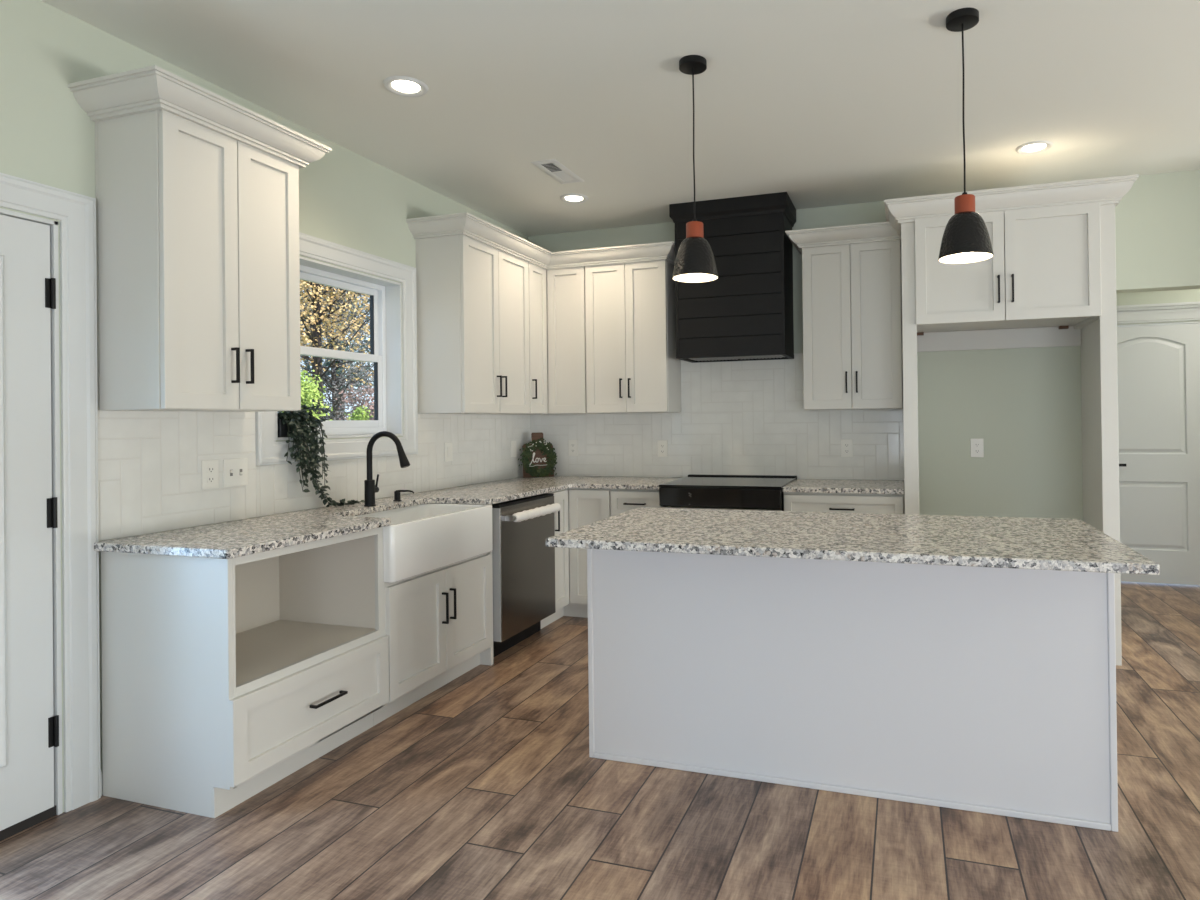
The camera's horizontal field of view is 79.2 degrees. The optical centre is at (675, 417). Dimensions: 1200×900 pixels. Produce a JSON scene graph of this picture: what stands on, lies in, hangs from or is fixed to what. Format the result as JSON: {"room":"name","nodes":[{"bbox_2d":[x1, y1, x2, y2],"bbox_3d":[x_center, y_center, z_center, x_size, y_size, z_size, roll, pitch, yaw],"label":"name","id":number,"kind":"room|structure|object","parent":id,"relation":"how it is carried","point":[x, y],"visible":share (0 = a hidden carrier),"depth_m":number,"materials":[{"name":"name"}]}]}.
{"room":"kitchen","nodes":[
{"label":"kitchen","id":0,"kind":"room"},
{"bbox_2d":[0,0,530,811],"bbox_3d":[-2.359,-0.028,1.999,0.169,2.775,7.900,-1,0,18],"label":"wall","id":1,"kind":"structure","parent":0,"point":[150,475],"depth_m":2.94,"materials":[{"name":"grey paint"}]},
{"bbox_2d":[0,173,100,840],"bbox_3d":[-2.314,0.286,2.051,0.156,2.145,1.157,-1,0,18],"label":"door","id":2,"kind":"structure","parent":1,"relation":"in","point":[30,531],"depth_m":2.45,"materials":[{"name":"white paint"}]},
{"bbox_2d":[100,768,101,795],"bbox_3d":[-2.070,1.309,2.586,0.013,0.100,0.009,-1,0,18],"label":"baseboard","id":3,"kind":"structure","parent":1,"relation":"attached to","point":[100,768],"depth_m":2.59,"materials":[{"name":"white paint"}]},
{"bbox_2d":[68,65,331,411],"bbox_3d":[-1.808,-0.599,2.827,0.415,1.142,0.776,-1,0,18],"label":"upper cabinet","id":4,"kind":"object","parent":1,"relation":"attached to","point":[198,261],"visible":1,"depth_m":2.62,"materials":[{"name":"white paint"}]},
{"bbox_2d":[201,460,218,489],"bbox_3d":[-1.943,0.237,3.007,0.009,0.120,0.075,-1,0,18],"label":"outlet","id":5,"kind":"object","parent":1,"relation":"attached to","point":[209,468],"visible":1,"depth_m":3.00,"materials":[{"name":"white plastic"}]},
{"bbox_2d":[207,466,214,472],"bbox_3d":[-1.942,0.217,3.006,0.004,0.028,0.034,-1,0,18],"label":"receptacle","id":6,"kind":"object","parent":5,"relation":"attached to","point":[210,469],"depth_m":3.01,"materials":[{"name":"grey plastic"}]},
{"bbox_2d":[207,476,214,482],"bbox_3d":[-1.941,0.258,3.006,0.004,0.028,0.034,-1,0,18],"label":"receptacle","id":7,"kind":"object","parent":5,"relation":"attached to","point":[210,479],"depth_m":3.00,"materials":[{"name":"grey plastic"}]},
{"bbox_2d":[223,458,247,486],"bbox_3d":[-1.904,0.237,3.120,0.016,0.120,0.118,-1,0,18],"label":"light switch","id":8,"kind":"object","parent":1,"relation":"attached to","point":[235,471],"visible":1,"depth_m":3.12,"materials":[{"name":"white plastic"}]},
{"bbox_2d":[98,411,530,540],"bbox_3d":[-1.606,0.211,4.096,0.005,0.471,3.166,-1,0,18],"label":"tile backsplash","id":9,"kind":"structure","parent":1,"relation":"attached to","point":[264,504],"depth_m":3.11,"materials":[{"name":"white tile"}]},
{"bbox_2d":[255,232,417,465],"bbox_3d":[-1.788,-0.336,3.779,0.181,1.105,1.108,-1,0,18],"label":"window","id":10,"kind":"structure","parent":1,"relation":"in","point":[393,308],"depth_m":4.07,"materials":[{"name":"white paint"}]},
{"bbox_2d":[277,404,364,506],"bbox_3d":[-1.757,0.189,3.557,0.187,0.508,0.491,-1,0,22],"label":"trailing plant","id":11,"kind":"object","parent":10,"relation":"on","point":[292,424],"visible":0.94,"depth_m":3.43,"materials":[{"name":"green plant"}]},
{"bbox_2d":[444,442,452,461],"bbox_3d":[-1.445,0.218,4.580,0.010,0.120,0.078,-1,0,18],"label":"light switch","id":12,"kind":"object","parent":1,"relation":"attached to","point":[448,446],"visible":1,"depth_m":4.57,"materials":[{"name":"white plastic"}]},
{"bbox_2d":[406,212,539,413],"bbox_3d":[-1.252,-0.597,4.578,0.415,1.142,0.867,-1,0,18],"label":"upper cabinet","id":13,"kind":"object","parent":1,"relation":"attached to","point":[472,276],"visible":1,"depth_m":4.31,"materials":[{"name":"white paint"}]},
{"bbox_2d":[510,441,516,456],"bbox_3d":[-1.203,0.232,5.340,0.010,0.120,0.078,-1,0,18],"label":"light switch","id":14,"kind":"object","parent":1,"relation":"attached to","point":[512,443],"visible":1,"depth_m":5.33,"materials":[{"name":"white plastic"}]},
{"bbox_2d":[510,247,599,414],"bbox_3d":[-0.929,-0.598,5.231,0.614,1.142,0.571,-1,0,18],"label":"upper cabinet","id":15,"kind":"object","parent":1,"relation":"attached to","point":[557,298],"visible":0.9,"depth_m":5.15,"materials":[{"name":"white paint"}]},
{"bbox_2d":[0,582,1199,899],"bbox_3d":[2.055,1.355,1.385,8.920,0.100,9.400,-1,0,18],"label":"floor","id":16,"kind":"structure","parent":0,"point":[487,785],"depth_m":2.34,"materials":[{"name":"brown wood"}]},
{"bbox_2d":[101,527,388,817],"bbox_3d":[-1.642,0.913,2.857,0.651,0.884,0.764,-1,0,18],"label":"base cabinet","id":17,"kind":"object","parent":16,"relation":"on","point":[223,680],"visible":0.88,"depth_m":2.56,"materials":[{"name":"white paint"}]},
{"bbox_2d":[373,503,493,725],"bbox_3d":[-1.397,0.914,3.631,0.653,0.884,0.858,-1,0,18],"label":"base cabinet","id":18,"kind":"object","parent":16,"relation":"on","point":[439,622],"visible":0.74,"depth_m":3.47,"materials":[{"name":"white paint"}]},
{"bbox_2d":[492,493,560,657],"bbox_3d":[-1.131,0.920,4.346,0.709,0.872,0.646,-1,0,18],"label":"dishwasher","id":19,"kind":"object","parent":16,"relation":"on","point":[523,566],"visible":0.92,"depth_m":4.18,"materials":[{"name":"grey metal"}]},
{"bbox_2d":[541,488,610,628],"bbox_3d":[-0.812,0.914,5.043,0.916,0.884,0.858,-1,0,18],"label":"base cabinet","id":20,"kind":"object","parent":16,"relation":"on","point":[580,507],"visible":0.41,"depth_m":4.79,"materials":[{"name":"white paint"}]},
{"bbox_2d":[94,476,682,558],"bbox_3d":[-0.995,0.454,3.887,1.280,0.030,3.177,-1,0,18],"label":"countertop","id":21,"kind":"structure","parent":20,"relation":"on","point":[238,538],"depth_m":3.02,"materials":[{"name":"stone"}]},
{"bbox_2d":[364,431,409,506],"bbox_3d":[-1.435,0.255,3.597,0.265,0.375,0.082,-1,0,18],"label":"faucet","id":22,"kind":"object","parent":21,"relation":"on","point":[370,488],"visible":1,"depth_m":3.59,"materials":[{"name":"black metal"}]},
{"bbox_2d":[393,490,413,500],"bbox_3d":[-1.450,0.414,3.826,0.114,0.060,0.043,-1,0,18],"label":"soap dispenser","id":23,"kind":"object","parent":21,"relation":"on","point":[397,497],"visible":1,"depth_m":3.83,"materials":[{"name":"black metal"}]},
{"bbox_2d":[355,503,492,582],"bbox_3d":[-1.327,0.597,3.572,0.470,0.248,0.808,-1,0,18],"label":"farmhouse sink","id":24,"kind":"object","parent":21,"relation":"in","point":[423,538],"visible":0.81,"depth_m":3.47,"materials":[{"name":"white glazed fireclay"}]},
{"bbox_2d":[518,432,556,477],"bbox_3d":[-1.041,0.280,5.413,0.301,0.334,0.094,-1,0,-20],"label":"sign","id":25,"kind":"object","parent":21,"relation":"on","point":[539,458],"visible":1,"depth_m":5.41,"materials":[{"name":"green plant"}]},
{"bbox_2d":[611,489,661,516],"bbox_3d":[-0.170,0.906,4.948,0.358,0.884,0.653,-1,0,18],"label":"base cabinet","id":26,"kind":"object","parent":16,"relation":"on","point":[622,500],"visible":0.21,"depth_m":4.68,"materials":[{"name":"white paint"}]},
{"bbox_2d":[659,474,796,510],"bbox_3d":[0.362,0.858,4.744,0.776,0.906,0.716,-1,0,18],"label":"range","id":27,"kind":"object","parent":16,"relation":"on","point":[692,491],"visible":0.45,"depth_m":4.47,"materials":[{"name":"black metal"}]},
{"bbox_2d":[671,492,783,510],"bbox_3d":[0.360,0.883,4.735,0.762,0.855,0.698,-1,0,18],"label":"oven","id":28,"kind":"object","parent":27,"relation":"in","point":[767,501],"depth_m":4.42,"materials":[{"name":"black metal"}]},
{"bbox_2d":[659,476,795,488],"bbox_3d":[0.360,0.424,4.756,0.776,0.023,0.660,-1,0,18],"label":"cooktop","id":29,"kind":"object","parent":27,"relation":"in","point":[688,482],"depth_m":4.62,"materials":[{"name":"black glass"}]},
{"bbox_2d":[784,492,903,513],"bbox_3d":[1.078,0.890,4.552,0.700,0.884,0.653,-1,0,18],"label":"base cabinet","id":30,"kind":"object","parent":16,"relation":"on","point":[793,501],"visible":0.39,"depth_m":4.28,"materials":[{"name":"white paint"}]},
{"bbox_2d":[782,479,903,493],"bbox_3d":[1.076,0.433,4.562,0.705,0.030,0.639,-1,0,18],"label":"countertop","id":31,"kind":"structure","parent":30,"relation":"on","point":[799,485],"depth_m":4.36,"materials":[{"name":"stone"}]},
{"bbox_2d":[587,549,1117,831],"bbox_3d":[0.611,0.887,2.836,1.833,0.884,0.568,-1,0,18],"label":"kitchen island","id":32,"kind":"object","parent":16,"relation":"on","point":[989,690],"visible":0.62,"depth_m":2.53,"materials":[{"name":"white paint"}]},
{"bbox_2d":[546,507,1159,574],"bbox_3d":[0.575,0.429,2.705,1.874,0.030,0.944,-1,0,18],"label":"island countertop","id":33,"kind":"structure","parent":32,"relation":"on","point":[1060,544],"depth_m":2.48,"materials":[{"name":"stone"}]},
{"bbox_2d":[884,174,1138,665],"bbox_3d":[1.912,0.037,4.252,1.261,2.567,0.743,-1,0,18],"label":"refrigerator surround","id":34,"kind":"object","parent":16,"relation":"on","point":[1049,280],"visible":0.89,"depth_m":3.98,"materials":[{"name":"white paint"}]},
{"bbox_2d":[41,0,1199,235],"bbox_3d":[2.021,-1.530,1.399,8.920,0.120,9.400,-1,0,18],"label":"ceiling","id":35,"kind":"structure","parent":0,"point":[821,103],"depth_m":3.15,"materials":[{"name":"white paint"}]},
{"bbox_2d":[383,76,428,96],"bbox_3d":[-1.160,-1.419,3.095,0.184,0.010,0.184,-1,0,18],"label":"recessed light","id":36,"kind":"object","parent":35,"relation":"in","point":[405,86],"visible":1,"depth_m":3.09,"materials":[{"name":"white paint"}]},
{"bbox_2d":[530,159,583,183],"bbox_3d":[-0.682,-1.422,4.177,0.152,0.006,0.388,-1,0,18],"label":"ceiling vent","id":37,"kind":"object","parent":35,"relation":"in","point":[553,168],"visible":1,"depth_m":4.16,"materials":[{"name":"white metal"}]},
{"bbox_2d":[560,194,587,202],"bbox_3d":[-0.661,-1.417,4.667,0.184,0.010,0.184,-1,0,18],"label":"recessed light","id":38,"kind":"object","parent":35,"relation":"in","point":[569,198],"visible":1,"depth_m":4.66,"materials":[{"name":"white paint"}]},
{"bbox_2d":[672,55,718,282],"bbox_3d":[0.073,-1.002,2.913,0.187,0.876,0.187,-1,0,18],"label":"pendant light","id":39,"kind":"object","parent":35,"relation":"hanging from","point":[695,260],"visible":1,"depth_m":2.87,"materials":[{"name":"black metal"}]},
{"bbox_2d":[938,7,993,263],"bbox_3d":[1.041,-1.014,2.606,0.187,0.876,0.187,-1,0,18],"label":"pendant light","id":40,"kind":"object","parent":35,"relation":"hanging from","point":[966,238],"visible":1,"depth_m":2.57,"materials":[{"name":"black metal"}]},
{"bbox_2d":[1015,140,1052,154],"bbox_3d":[1.927,-1.451,3.878,0.184,0.010,0.184,-1,0,18],"label":"recessed light","id":41,"kind":"object","parent":35,"relation":"in","point":[1033,147],"visible":1,"depth_m":3.88,"materials":[{"name":"white paint"}]},
{"bbox_2d":[528,170,1199,578],"bbox_3d":[2.982,-0.079,4.372,8.600,2.775,0.149,-1,0,18],"label":"wall","id":42,"kind":"structure","parent":0,"point":[735,417],"depth_m":4.73,"materials":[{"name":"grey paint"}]},
{"bbox_2d":[568,440,577,455],"bbox_3d":[-0.783,0.230,5.482,0.078,0.120,0.009,-1,0,18],"label":"outlet","id":43,"kind":"object","parent":42,"relation":"attached to","point":[573,444],"visible":1,"depth_m":5.48,"materials":[{"name":"white plastic"}]},
{"bbox_2d":[579,241,680,413],"bbox_3d":[-0.280,-0.606,5.120,0.689,1.142,0.415,-1,0,18],"label":"upper cabinet","id":44,"kind":"object","parent":42,"relation":"attached to","point":[632,365],"visible":0.96,"depth_m":5.01,"materials":[{"name":"white paint"}]},
{"bbox_2d":[658,440,667,456],"bbox_3d":[-0.098,0.227,5.265,0.078,0.120,0.009,-1,0,18],"label":"outlet","id":45,"kind":"object","parent":42,"relation":"attached to","point":[662,444],"visible":1,"depth_m":5.26,"materials":[{"name":"white plastic"}]},
{"bbox_2d":[531,353,903,479],"bbox_3d":[0.189,-0.002,5.181,2.766,0.866,0.005,-1,0,18],"label":"tile backsplash","id":46,"kind":"structure","parent":42,"relation":"attached to","point":[696,388],"depth_m":5.10,"materials":[{"name":"white tile"}]},
{"bbox_2d":[669,192,795,362],"bbox_3d":[0.399,-0.917,4.900,0.788,1.032,0.416,-1,0,18],"label":"range hood","id":47,"kind":"object","parent":42,"relation":"attached to","point":[745,313],"visible":0.91,"depth_m":4.71,"materials":[{"name":"black paint"}]},
{"bbox_2d":[785,221,902,409],"bbox_3d":[1.101,-0.624,4.682,0.702,1.142,0.415,-1,0,18],"label":"upper cabinet","id":48,"kind":"object","parent":42,"relation":"attached to","point":[852,296],"visible":0.96,"depth_m":4.55,"materials":[{"name":"white paint"}]},
{"bbox_2d":[841,439,852,456],"bbox_3d":[1.154,0.206,4.868,0.078,0.120,0.009,-1,0,18],"label":"outlet","id":49,"kind":"object","parent":42,"relation":"attached to","point":[846,444],"visible":1,"depth_m":4.87,"materials":[{"name":"white plastic"}]},
{"bbox_2d":[970,439,983,456],"bbox_3d":[1.935,0.195,4.630,0.078,0.120,0.009,-1,0,18],"label":"outlet","id":50,"kind":"object","parent":42,"relation":"attached to","point":[977,445],"visible":1,"depth_m":4.63,"materials":[{"name":"white plastic"}]},
{"bbox_2d":[1116,289,1199,324],"bbox_3d":[5.353,-0.103,5.198,4.580,2.775,0.140,-1,0,18],"label":"wall","id":51,"kind":"structure","parent":0,"point":[1190,295],"depth_m":5.63,"materials":[{"name":"grey paint"}]},
{"bbox_2d":[1117,301,1199,584],"bbox_3d":[3.711,0.211,5.683,1.040,2.190,0.188,-1,0,18],"label":"door","id":52,"kind":"structure","parent":51,"relation":"in","point":[1158,364],"depth_m":5.62,"materials":[{"name":"white paint"}]},
{"label":"outside","id":53,"kind":"structure","parent":0,"visible":0},
{"bbox_3d":[-24.659,2.440,31.419,59.500,0.150,85.000,-1,0,18],"label":"ground","id":54,"kind":"structure","parent":53,"visible":0},
{"bbox_2d":[282,370,332,419],"bbox_3d":[-4.220,0.739,7.825,1.221,2.542,1.117,-1,0,-4],"label":"shrub","id":55,"kind":"object","parent":54,"relation":"on","point":[307,395],"visible":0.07,"depth_m":7.90,"materials":[{"name":"green plant"}]},
{"bbox_2d":[279,282,373,418],"bbox_3d":[-10.549,-3.571,22.911,4.716,11.465,4.473,0,0,-34],"label":"pine tree","id":56,"kind":"object","parent":54,"relation":"on","point":[339,370],"visible":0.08,"depth_m":22.83,"materials":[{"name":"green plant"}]},
{"bbox_2d":[300,280,373,419],"bbox_3d":[-6.953,-2.170,14.174,6.438,8.490,6.967,-1,0,-23],"label":"maple tree","id":57,"kind":"object","parent":54,"relation":"on","point":[314,299],"visible":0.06,"depth_m":14.05,"materials":[{"name":"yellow plant"}]},
{"bbox_2d":[300,285,373,419],"bbox_3d":[-8.647,-1.325,18.621,5.658,6.886,6.367,-1,0,7],"label":"bare tree","id":58,"kind":"object","parent":54,"relation":"on","point":[334,415],"visible":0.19,"depth_m":18.33,"materials":[{"name":"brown plant"}]},
{"bbox_2d":[336,381,373,419],"bbox_3d":[-4.538,0.760,10.473,1.379,2.562,1.354,-1,0,-26],"label":"shrub","id":59,"kind":"object","parent":54,"relation":"on","point":[371,391],"visible":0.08,"depth_m":10.39,"materials":[{"name":"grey plant"}]},
{"bbox_2d":[345,405,373,419],"bbox_3d":[-3.507,0.935,7.931,0.629,2.137,0.581,-1,0,-27],"label":"shrub","id":60,"kind":"object","parent":54,"relation":"on","point":[356,415],"visible":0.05,"depth_m":7.90,"materials":[{"name":"green plant"}]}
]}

